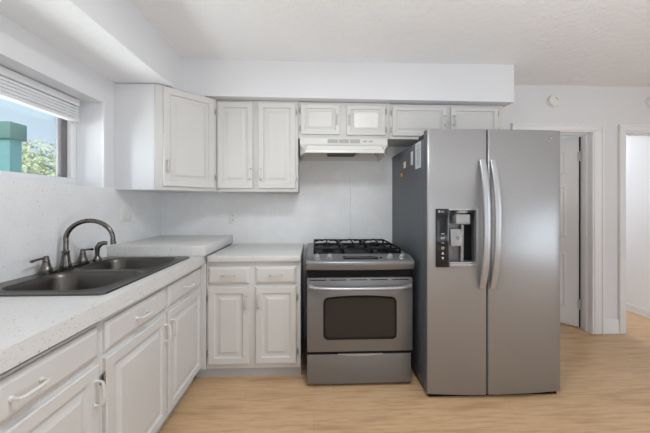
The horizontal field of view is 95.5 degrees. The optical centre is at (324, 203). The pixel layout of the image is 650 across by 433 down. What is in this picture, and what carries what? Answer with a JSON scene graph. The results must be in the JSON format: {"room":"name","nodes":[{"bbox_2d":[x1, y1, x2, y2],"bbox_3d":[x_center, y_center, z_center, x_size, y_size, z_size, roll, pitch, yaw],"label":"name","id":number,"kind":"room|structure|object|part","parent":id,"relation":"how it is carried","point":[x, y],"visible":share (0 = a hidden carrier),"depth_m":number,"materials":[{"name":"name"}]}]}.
{"room":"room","nodes":[
{"label":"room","id":0,"kind":"room"},
{"bbox_2d":[0,13,113,186],"bbox_3d":[-1.636,0.058,0.930,0.280,2.485,9.220,0,0,-2],"label":"wall","id":1,"kind":"structure","parent":0,"point":[22,52],"depth_m":1.88,"materials":[{"name":"paint"}]},
{"bbox_2d":[0,114,75,184],"bbox_3d":[-1.717,-0.407,1.372,0.070,0.589,1.310,0,0,-2],"label":"window","id":2,"kind":"structure","parent":1,"relation":"in","point":[65,129],"depth_m":1.94,"materials":[{"name":"paint"}]},
{"bbox_3d":[-1.735,-0.418,1.639,0.035,0.485,0.684,0,0,-2],"label":"sash","id":3,"kind":"part","parent":2,"relation":"part of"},
{"bbox_2d":[0,65,79,121],"bbox_3d":[-1.649,-0.623,1.355,0.056,0.146,1.250,0,0,-2],"label":"window blind","id":4,"kind":"object","parent":1,"relation":"attached to","point":[15,87],"visible":1,"depth_m":1.68,"materials":[{"name":"plastic"}]},
{"bbox_3d":[-1.650,-0.560,1.355,0.056,0.020,1.250,0,0,-2],"label":"rail","id":5,"kind":"part","parent":4,"relation":"part of","materials":[{"name":"plastic"}]},
{"bbox_2d":[0,102,104,187],"bbox_3d":[-1.507,-0.405,1.386,0.012,0.595,1.322,0,0,-2],"label":"trim","id":6,"kind":"structure","parent":1,"relation":"attached to","point":[103,103],"depth_m":2.03,"materials":[{"name":"paint"}]},
{"bbox_2d":[0,180,160,282],"bbox_3d":[-1.518,0.140,1.625,0.008,0.520,2.360,0,0,-2],"label":"backsplash","id":7,"kind":"structure","parent":1,"relation":"attached to","point":[35,217],"depth_m":1.68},
{"bbox_2d":[121,206,130,221],"bbox_3d":[-1.533,0.078,2.277,0.010,0.120,0.112,0,0,-2],"label":"wall outlet","id":8,"kind":"object","parent":1,"relation":"attached to","point":[125,210],"visible":1,"depth_m":2.27,"materials":[{"name":"beige plastic"}]},
{"bbox_2d":[0,0,513,106],"bbox_3d":[0.133,-1.026,-0.315,3.162,0.317,6.360,0,0,-2],"label":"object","id":9,"kind":"structure","parent":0,"point":[230,80],"depth_m":2.42,"materials":[{"name":"paint"}]},
{"bbox_2d":[130,0,649,86],"bbox_3d":[1.447,-1.245,1.045,6.470,0.120,9.220,0,0,-2],"label":"ceiling","id":10,"kind":"structure","parent":0,"point":[547,42],"depth_m":2.05,"materials":[{"name":"white paint"}]},
{"bbox_2d":[158,311,649,432],"bbox_3d":[1.447,1.340,1.045,6.470,0.080,9.220,0,0,-2],"label":"floor","id":11,"kind":"structure","parent":0,"point":[605,378],"depth_m":1.91,"materials":[{"name":"brown wood"}]},
{"bbox_2d":[0,322,105,432],"bbox_3d":[-1.147,0.880,0.835,0.666,0.840,0.617,0,0,-2],"label":"base cabinet","id":12,"kind":"object","parent":11,"relation":"on","point":[55,390],"visible":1,"depth_m":0.95,"materials":[{"name":"paint"}]},
{"bbox_3d":[-0.832,0.526,0.842,0.036,0.017,0.105,0,0,-2],"label":"handle","id":13,"kind":"part","parent":12,"relation":"part of","materials":[{"name":"white metal"}]},
{"bbox_3d":[-0.860,0.899,0.841,0.019,0.578,0.575,0,0,-2],"label":"door","id":14,"kind":"part","parent":12,"relation":"part of","materials":[{"name":"paint"}]},
{"bbox_3d":[-0.843,0.710,1.107,0.036,0.107,0.017,0,0,-2],"label":"handle","id":15,"kind":"part","parent":12,"relation":"part of","materials":[{"name":"white metal"}]},
{"bbox_2d":[98,286,171,432],"bbox_3d":[-1.168,0.870,1.394,0.666,0.860,0.505,0,0,-2],"label":"base cabinet","id":16,"kind":"object","parent":11,"relation":"on","point":[133,340],"visible":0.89,"depth_m":1.36,"materials":[{"name":"paint"}]},
{"bbox_2d":[0,244,230,373],"bbox_3d":[-1.185,0.402,1.662,0.655,0.064,2.290,0,0,-2],"label":"countertop","id":17,"kind":"structure","parent":16,"relation":"on","point":[29,325],"depth_m":1.03,"materials":[{"name":"stone"}]},
{"bbox_2d":[29,219,116,274],"bbox_3d":[-1.347,0.222,1.663,0.281,0.278,0.415,0,0,-2],"label":"faucet","id":18,"kind":"object","parent":17,"relation":"on","point":[65,263],"visible":1,"depth_m":1.66,"materials":[{"name":"silver metal"}]},
{"bbox_3d":[-1.452,0.284,1.494,0.016,0.019,0.086,0,0,-2],"label":"lever","id":19,"kind":"part","parent":18,"relation":"part of","materials":[{"name":"silver metal"}]},
{"bbox_3d":[-1.453,0.310,1.537,0.054,0.080,0.054,0,0,-2],"label":"handle","id":20,"kind":"part","parent":18,"relation":"part of","materials":[{"name":"silver metal"}]},
{"bbox_3d":[-1.458,0.355,1.659,0.060,0.012,0.310,0,0,-2],"label":"deck plate","id":21,"kind":"part","parent":18,"relation":"part of","materials":[{"name":"silver metal"}]},
{"bbox_3d":[-1.462,0.310,1.781,0.054,0.080,0.054,0,0,-2],"label":"handle","id":22,"kind":"part","parent":18,"relation":"part of","materials":[{"name":"silver metal"}]},
{"bbox_3d":[-1.346,0.216,1.678,0.282,0.267,0.056,0,0,-10],"label":"spout","id":23,"kind":"part","parent":18,"relation":"part of","materials":[{"name":"silver metal"}]},
{"bbox_2d":[0,256,188,296],"bbox_3d":[-1.207,0.456,1.604,0.590,0.193,0.848,0,0,-2],"label":"sink","id":24,"kind":"object","parent":17,"relation":"in","point":[110,274],"visible":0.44,"depth_m":1.56,"materials":[{"name":"silver metal"}]},
{"bbox_2d":[93,241,107,261],"bbox_3d":[-1.432,0.299,1.879,0.078,0.125,0.048,0,0,-25],"label":"sprayer","id":25,"kind":"object","parent":24,"relation":"on","point":[97,257],"visible":1,"depth_m":1.87,"materials":[{"name":"silver metal"}]},
{"bbox_2d":[107,235,232,255],"bbox_3d":[-1.204,0.333,2.444,0.675,0.072,0.725,0,0,-2],"label":"countertop","id":26,"kind":"structure","parent":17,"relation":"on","point":[163,245],"depth_m":2.11,"materials":[{"name":"stone"}]},
{"bbox_3d":[-0.881,0.526,1.406,0.020,0.117,0.475,0,0,-2],"label":"drawer","id":27,"kind":"part","parent":16,"relation":"part of","materials":[{"name":"paint"}]},
{"bbox_3d":[-0.853,0.526,1.407,0.036,0.017,0.105,0,0,-2],"label":"handle","id":28,"kind":"part","parent":16,"relation":"part of","materials":[{"name":"white metal"}]},
{"bbox_3d":[-0.862,0.710,1.622,0.036,0.107,0.017,0,0,-2],"label":"handle","id":29,"kind":"part","parent":16,"relation":"part of","materials":[{"name":"white metal"}]},
{"bbox_2d":[156,263,206,432],"bbox_3d":[-1.187,0.868,1.906,0.666,0.865,0.518,0,0,-2],"label":"base cabinet","id":30,"kind":"object","parent":11,"relation":"on","point":[185,296],"visible":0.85,"depth_m":1.90,"materials":[{"name":"paint"}]},
{"bbox_3d":[-0.865,0.710,1.694,0.036,0.107,0.017,0,0,-2],"label":"handle","id":31,"kind":"part","parent":30,"relation":"part of","materials":[{"name":"white metal"}]},
{"bbox_3d":[-0.920,0.826,1.915,0.020,0.772,0.515,0,0,-2],"label":"frame","id":32,"kind":"part","parent":30,"relation":"part of","materials":[{"name":"paint"}]},
{"bbox_3d":[-0.900,0.526,1.912,0.020,0.117,0.482,0,0,-2],"label":"drawer","id":33,"kind":"part","parent":30,"relation":"part of","materials":[{"name":"paint"}]},
{"bbox_3d":[-0.900,0.899,1.912,0.019,0.578,0.482,0,0,-2],"label":"door","id":34,"kind":"part","parent":30,"relation":"part of","materials":[{"name":"paint"}]},
{"bbox_2d":[196,249,303,376],"bbox_3d":[-0.585,0.861,2.479,0.785,0.878,0.701,0,0,-2],"label":"base cabinet","id":35,"kind":"object","parent":11,"relation":"on","point":[255,310],"visible":0.97,"depth_m":2.17,"materials":[{"name":"paint"}]},
{"bbox_3d":[-0.708,0.524,2.170,0.297,0.125,0.020,0,0,-2],"label":"drawer","id":36,"kind":"part","parent":35,"relation":"part of","materials":[{"name":"paint"}]},
{"bbox_3d":[-0.708,0.894,2.171,0.297,0.564,0.019,0,0,-2],"label":"door","id":37,"kind":"part","parent":35,"relation":"part of","materials":[{"name":"paint"}]},
{"bbox_3d":[-0.580,0.720,2.148,0.017,0.107,0.036,0,0,-2],"label":"handle","id":38,"kind":"part","parent":35,"relation":"part of","materials":[{"name":"metal"}]},
{"bbox_2d":[208,243,303,261],"bbox_3d":[-0.529,0.400,2.493,0.676,0.042,0.678,0,0,-2],"label":"countertop","id":39,"kind":"structure","parent":35,"relation":"on","point":[278,251],"depth_m":2.26,"materials":[{"name":"stone"}]},
{"bbox_3d":[-0.362,0.524,2.183,0.299,0.125,0.020,0,0,-2],"label":"drawer","id":40,"kind":"part","parent":35,"relation":"part of","materials":[{"name":"paint"}]},
{"bbox_3d":[-0.361,0.524,2.155,0.102,0.017,0.036,0,0,-2],"label":"handle","id":41,"kind":"part","parent":35,"relation":"part of","materials":[{"name":"metal"}]},
{"bbox_3d":[-0.362,0.894,2.183,0.299,0.564,0.019,0,0,-2],"label":"door","id":42,"kind":"part","parent":35,"relation":"part of","materials":[{"name":"paint"}]},
{"bbox_2d":[306,238,413,383],"bbox_3d":[0.238,0.809,2.442,0.766,0.981,0.828,0,0,-2],"label":"gas range","id":43,"kind":"object","parent":11,"relation":"on","point":[359,295],"visible":1,"depth_m":2.10,"materials":[{"name":"silver metal"}]},
{"bbox_3d":[0.027,0.359,2.333,0.114,0.023,0.114,0,0,-2],"label":"burner","id":44,"kind":"part","parent":43,"relation":"part of","materials":[{"name":"metal"}]},
{"bbox_3d":[0.236,0.359,2.501,0.124,0.023,0.124,0,0,-2],"label":"burner","id":45,"kind":"part","parent":43,"relation":"part of","materials":[{"name":"metal"}]},
{"bbox_2d":[307,243,408,255],"bbox_3d":[0.236,0.389,2.510,0.766,0.027,0.690,0,0,-2],"label":"cooktop","id":46,"kind":"object","parent":43,"relation":"in","point":[310,252],"depth_m":2.30,"materials":[{"name":"metal"}]},
{"bbox_3d":[0.245,1.173,2.119,0.745,0.210,0.039,0,0,-2],"label":"storage drawer","id":47,"kind":"part","parent":43,"relation":"part of","materials":[{"name":"metal"}]},
{"bbox_3d":[0.250,0.787,2.119,0.756,0.526,0.040,0,0,-2],"label":"oven door","id":48,"kind":"part","parent":43,"relation":"part of","materials":[{"name":"metal"}]},
{"bbox_3d":[0.250,0.806,2.108,0.524,0.312,0.025,0,0,-2],"label":"window trim","id":49,"kind":"part","parent":43,"relation":"part of","materials":[{"name":"black glass"}]},
{"bbox_3d":[0.250,0.421,2.129,0.766,0.094,0.143,0,0,-2],"label":"control panel","id":50,"kind":"part","parent":43,"relation":"part of","materials":[{"name":"metal"}]},
{"bbox_3d":[0.252,0.586,2.064,0.732,0.030,0.073,0,0,-2],"label":"handle","id":51,"kind":"part","parent":43,"relation":"part of","materials":[{"name":"metal"}]},
{"bbox_3d":[0.457,0.359,2.349,0.096,0.023,0.096,0,0,-2],"label":"burner","id":52,"kind":"part","parent":43,"relation":"part of","materials":[{"name":"metal"}]},
{"bbox_2d":[392,129,559,396],"bbox_3d":[1.131,0.401,2.392,0.926,1.799,0.994,0,0,-2],"label":"refrigerator","id":53,"kind":"object","parent":11,"relation":"on","point":[478,221],"visible":1,"depth_m":1.97,"materials":[{"name":"silver metal"}]},
{"bbox_2d":[415,141,420,168],"bbox_3d":[0.678,-0.354,2.150,0.004,0.188,0.110,0,0,-2],"label":"notice sheet","id":54,"kind":"object","parent":53,"relation":"attached to","point":[417,145],"visible":1,"depth_m":2.14,"materials":[{"name":"paper"}]},
{"bbox_3d":[0.780,0.226,1.979,0.083,0.388,0.046,0,0,-2],"label":"dispenser panel","id":55,"kind":"part","parent":53,"relation":"part of","materials":[{"name":"black plastic"}]},
{"bbox_3d":[0.881,0.388,2.001,0.397,1.773,0.083,0,0,-2],"label":"door","id":56,"kind":"part","parent":53,"relation":"part of","materials":[{"name":"metal"}]},
{"bbox_3d":[0.915,0.102,1.990,0.097,0.067,0.074,0,0,-2],"label":"dispenser spout","id":57,"kind":"part","parent":53,"relation":"part of","materials":[{"name":"grey plastic"}]},
{"bbox_3d":[0.935,0.270,2.016,0.024,0.260,0.028,0,0,-2],"label":"dispenser rod","id":58,"kind":"part","parent":53,"relation":"part of","materials":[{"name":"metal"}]},
{"bbox_3d":[0.921,0.226,1.979,0.199,0.388,0.038,0,0,-2],"label":"dispenser frame","id":59,"kind":"part","parent":53,"relation":"part of","materials":[{"name":"metal"}]},
{"bbox_3d":[0.976,0.224,2.029,0.062,0.323,0.007,0,0,-2],"label":"dispenser recess panel","id":60,"kind":"part","parent":53,"relation":"part of","materials":[{"name":"black plastic"}]},
{"bbox_3d":[1.045,0.132,1.932,0.043,0.857,0.079,0,0,-2],"label":"handle","id":61,"kind":"part","parent":53,"relation":"part of","materials":[{"name":"metal"}]},
{"bbox_3d":[1.117,0.132,1.934,0.043,0.857,0.079,0,0,-2],"label":"handle","id":62,"kind":"part","parent":53,"relation":"part of","materials":[{"name":"metal"}]},
{"bbox_3d":[1.347,0.388,2.018,0.521,1.773,0.084,0,0,-2],"label":"door","id":63,"kind":"part","parent":53,"relation":"part of","materials":[{"name":"metal"}]},
{"bbox_2d":[304,85,649,337],"bbox_3d":[1.460,0.058,2.977,6.060,2.485,0.120,0,0,-2],"label":"wall","id":64,"kind":"structure","parent":0,"point":[610,106],"depth_m":2.97,"materials":[{"name":"paint"}]},
{"bbox_2d":[114,83,222,192],"bbox_3d":[-1.233,-0.493,2.480,0.638,0.778,0.651,0,0,-2],"label":"upper cabinet","id":65,"kind":"object","parent":64,"relation":"attached to","point":[165,137],"visible":1,"depth_m":2.18,"materials":[{"name":"paint"}]},
{"bbox_3d":[-1.159,-0.285,2.183,0.036,0.107,0.017,0,0,45],"label":"handle","id":66,"kind":"part","parent":65,"relation":"part of","materials":[{"name":"metal"}]},
{"bbox_3d":[-1.083,-0.493,2.325,0.019,0.778,0.465,0,0,45],"label":"frame","id":67,"kind":"part","parent":65,"relation":"part of","materials":[{"name":"paint"}]},
{"bbox_3d":[-1.060,-0.500,2.322,0.019,0.736,0.388,0,0,45],"label":"door","id":68,"kind":"part","parent":65,"relation":"part of","materials":[{"name":"paint"}]},
{"bbox_2d":[229,211,236,223],"bbox_3d":[-0.881,0.128,2.817,0.072,0.120,0.008,0,0,-2],"label":"wall outlet","id":69,"kind":"object","parent":64,"relation":"attached to","point":[232,214],"visible":1,"depth_m":2.81,"materials":[{"name":"beige plastic"}]},
{"bbox_2d":[216,100,299,192],"bbox_3d":[-0.583,-0.491,2.642,0.696,0.773,0.376,0,0,-2],"label":"upper cabinet","id":70,"kind":"object","parent":64,"relation":"attached to","point":[258,145],"visible":0.95,"depth_m":2.50,"materials":[{"name":"paint"}]},
{"bbox_3d":[-0.760,-0.496,2.494,0.299,0.728,0.019,0,0,-2],"label":"door","id":71,"kind":"part","parent":70,"relation":"part of","materials":[{"name":"paint"}]},
{"bbox_3d":[-0.408,-0.496,2.507,0.315,0.728,0.019,0,0,-2],"label":"door","id":72,"kind":"part","parent":70,"relation":"part of","materials":[{"name":"paint"}]},
{"bbox_2d":[161,146,393,249],"bbox_3d":[-0.442,-0.095,2.841,2.232,1.070,0.008,0,0,-2],"label":"backsplash","id":73,"kind":"structure","parent":64,"relation":"attached to","point":[335,199],"depth_m":2.85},
{"bbox_2d":[300,138,387,160],"bbox_3d":[0.157,-0.489,2.632,0.750,0.142,0.452,0,0,-2],"label":"range hood","id":74,"kind":"object","parent":64,"relation":"attached to","point":[311,149],"visible":1,"depth_m":2.51,"materials":[{"name":"metal"}]},
{"bbox_2d":[350,139,359,141],"bbox_3d":[0.256,-0.535,2.519,0.086,0.032,0.002,0,0,-2],"label":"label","id":75,"kind":"object","parent":74,"relation":"attached to","point":[351,140],"depth_m":2.52,"materials":[{"name":"white plastic"}]},
{"bbox_2d":[298,102,389,142],"bbox_3d":[0.161,-0.717,2.670,0.789,0.310,0.376,0,0,-2],"label":"upper cabinet","id":76,"kind":"object","parent":64,"relation":"attached to","point":[315,119],"visible":0.98,"depth_m":2.52,"materials":[{"name":"paint"}]},
{"bbox_3d":[-0.041,-0.722,2.521,0.330,0.257,0.019,0,0,-2],"label":"door","id":77,"kind":"part","parent":76,"relation":"part of","materials":[{"name":"paint"}]},
{"bbox_3d":[0.351,-0.719,2.535,0.333,0.258,0.019,0,0,-2],"label":"door","id":78,"kind":"part","parent":76,"relation":"part of","materials":[{"name":"paint"}]},
{"bbox_3d":[0.352,-0.719,2.526,0.209,0.134,0.004,0,0,-2],"label":"raised panel","id":79,"kind":"part","parent":76,"relation":"part of","materials":[{"name":"paint"}]},
{"bbox_2d":[388,104,502,145],"bbox_3d":[1.056,-0.713,2.704,0.998,0.302,0.376,0,0,-2],"label":"upper cabinet","id":80,"kind":"object","parent":64,"relation":"attached to","point":[408,122],"visible":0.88,"depth_m":2.56,"materials":[{"name":"paint"}]},
{"bbox_3d":[0.816,-0.714,2.553,0.474,0.256,0.019,0,0,-2],"label":"door","id":81,"kind":"part","parent":80,"relation":"part of","materials":[{"name":"paint"}]},
{"bbox_3d":[1.300,-0.714,2.571,0.418,0.256,0.019,0,0,-2],"label":"door","id":82,"kind":"part","parent":80,"relation":"part of","materials":[{"name":"paint"}]},
{"bbox_2d":[547,94,559,107],"bbox_3d":[2.278,-1.028,2.933,0.132,0.132,0.028,0,0,-2],"label":"smoke detector","id":83,"kind":"object","parent":64,"relation":"attached to","point":[553,100],"visible":1,"depth_m":2.92,"materials":[{"name":"beige plastic"}]},
{"bbox_2d":[511,123,603,333],"bbox_3d":[2.315,0.251,3.001,0.940,2.098,0.157,0,0,-2],"label":"trim","id":84,"kind":"structure","parent":64,"relation":"attached to","point":[591,135],"depth_m":2.95,"materials":[{"name":"paint"}]},
{"bbox_2d":[560,137,580,326],"bbox_3d":[2.423,0.291,3.351,0.054,1.993,0.736,0,0,-44],"label":"door","id":85,"kind":"structure","parent":64,"relation":"in","point":[570,153],"depth_m":3.14,"materials":[{"name":"paint"}]},
{"bbox_2d":[604,318,619,333],"bbox_3d":[2.868,1.225,2.956,0.164,0.150,0.026,0,0,-2],"label":"baseboard","id":86,"kind":"structure","parent":64,"relation":"attached to","point":[611,325],"depth_m":2.96,"materials":[{"name":"paint"}]},
{"bbox_2d":[618,124,649,333],"bbox_3d":[3.343,0.251,3.039,0.789,2.098,0.157,0,0,-2],"label":"trim","id":87,"kind":"structure","parent":64,"relation":"attached to","point":[624,130],"depth_m":2.96,"materials":[{"name":"paint"}]},
{"bbox_2d":[645,96,649,108],"bbox_3d":[3.302,-1.025,2.971,0.132,0.132,0.028,0,0,-2],"label":"smoke detector","id":88,"kind":"object","parent":64,"relation":"attached to","point":[647,101],"visible":1,"depth_m":2.97,"materials":[{"name":"beige plastic"}]},
{"bbox_2d":[560,135,579,138],"bbox_3d":[2.821,0.058,4.323,0.100,2.485,2.470,0,0,-2],"label":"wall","id":89,"kind":"structure","parent":0,"point":[561,136],"depth_m":3.40,"materials":[{"name":"white paint"}]},
{"bbox_2d":[626,136,649,309],"bbox_3d":[3.720,0.058,4.357,0.100,2.485,2.470,0,0,-2],"label":"wall","id":90,"kind":"structure","parent":0,"point":[637,147],"depth_m":3.48,"materials":[{"name":"white paint"}]},
{"bbox_2d":[626,303,649,318],"bbox_3d":[3.658,1.258,4.354,0.025,0.085,2.470,0,0,-2],"label":"baseboard","id":91,"kind":"structure","parent":90,"relation":"attached to","point":[631,308],"depth_m":3.47,"materials":[{"name":"paint"}]},
{"label":"outside","id":92,"kind":"structure","parent":0,"visible":0},
{"bbox_3d":[-21.238,1.850,9.215,38.240,0.100,60.000,0,0,-2],"label":"ground","id":93,"kind":"structure","parent":92,"visible":0},
{"bbox_2d":[0,121,26,172],"bbox_3d":[-7.877,0.080,5.941,3.300,3.440,0.360,0,0,-2],"label":"outbuilding","id":94,"kind":"structure","parent":93,"relation":"on","point":[12,134],"depth_m":5.89,"materials":[{"name":"teal paint"}]},
{"bbox_3d":[-7.877,-1.470,5.941,3.300,0.340,0.360,0,0,-2],"label":"cornice","id":95,"kind":"part","parent":94,"relation":"part of","materials":[{"name":"teal paint"}]},
{"bbox_2d":[22,137,55,175],"bbox_3d":[-9.928,-0.272,9.852,4.353,4.155,4.042,0,0,43],"label":"tree","id":96,"kind":"object","parent":93,"relation":"on","point":[36,167],"visible":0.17,"depth_m":9.67,"materials":[{"name":"green plant"}]}
]}

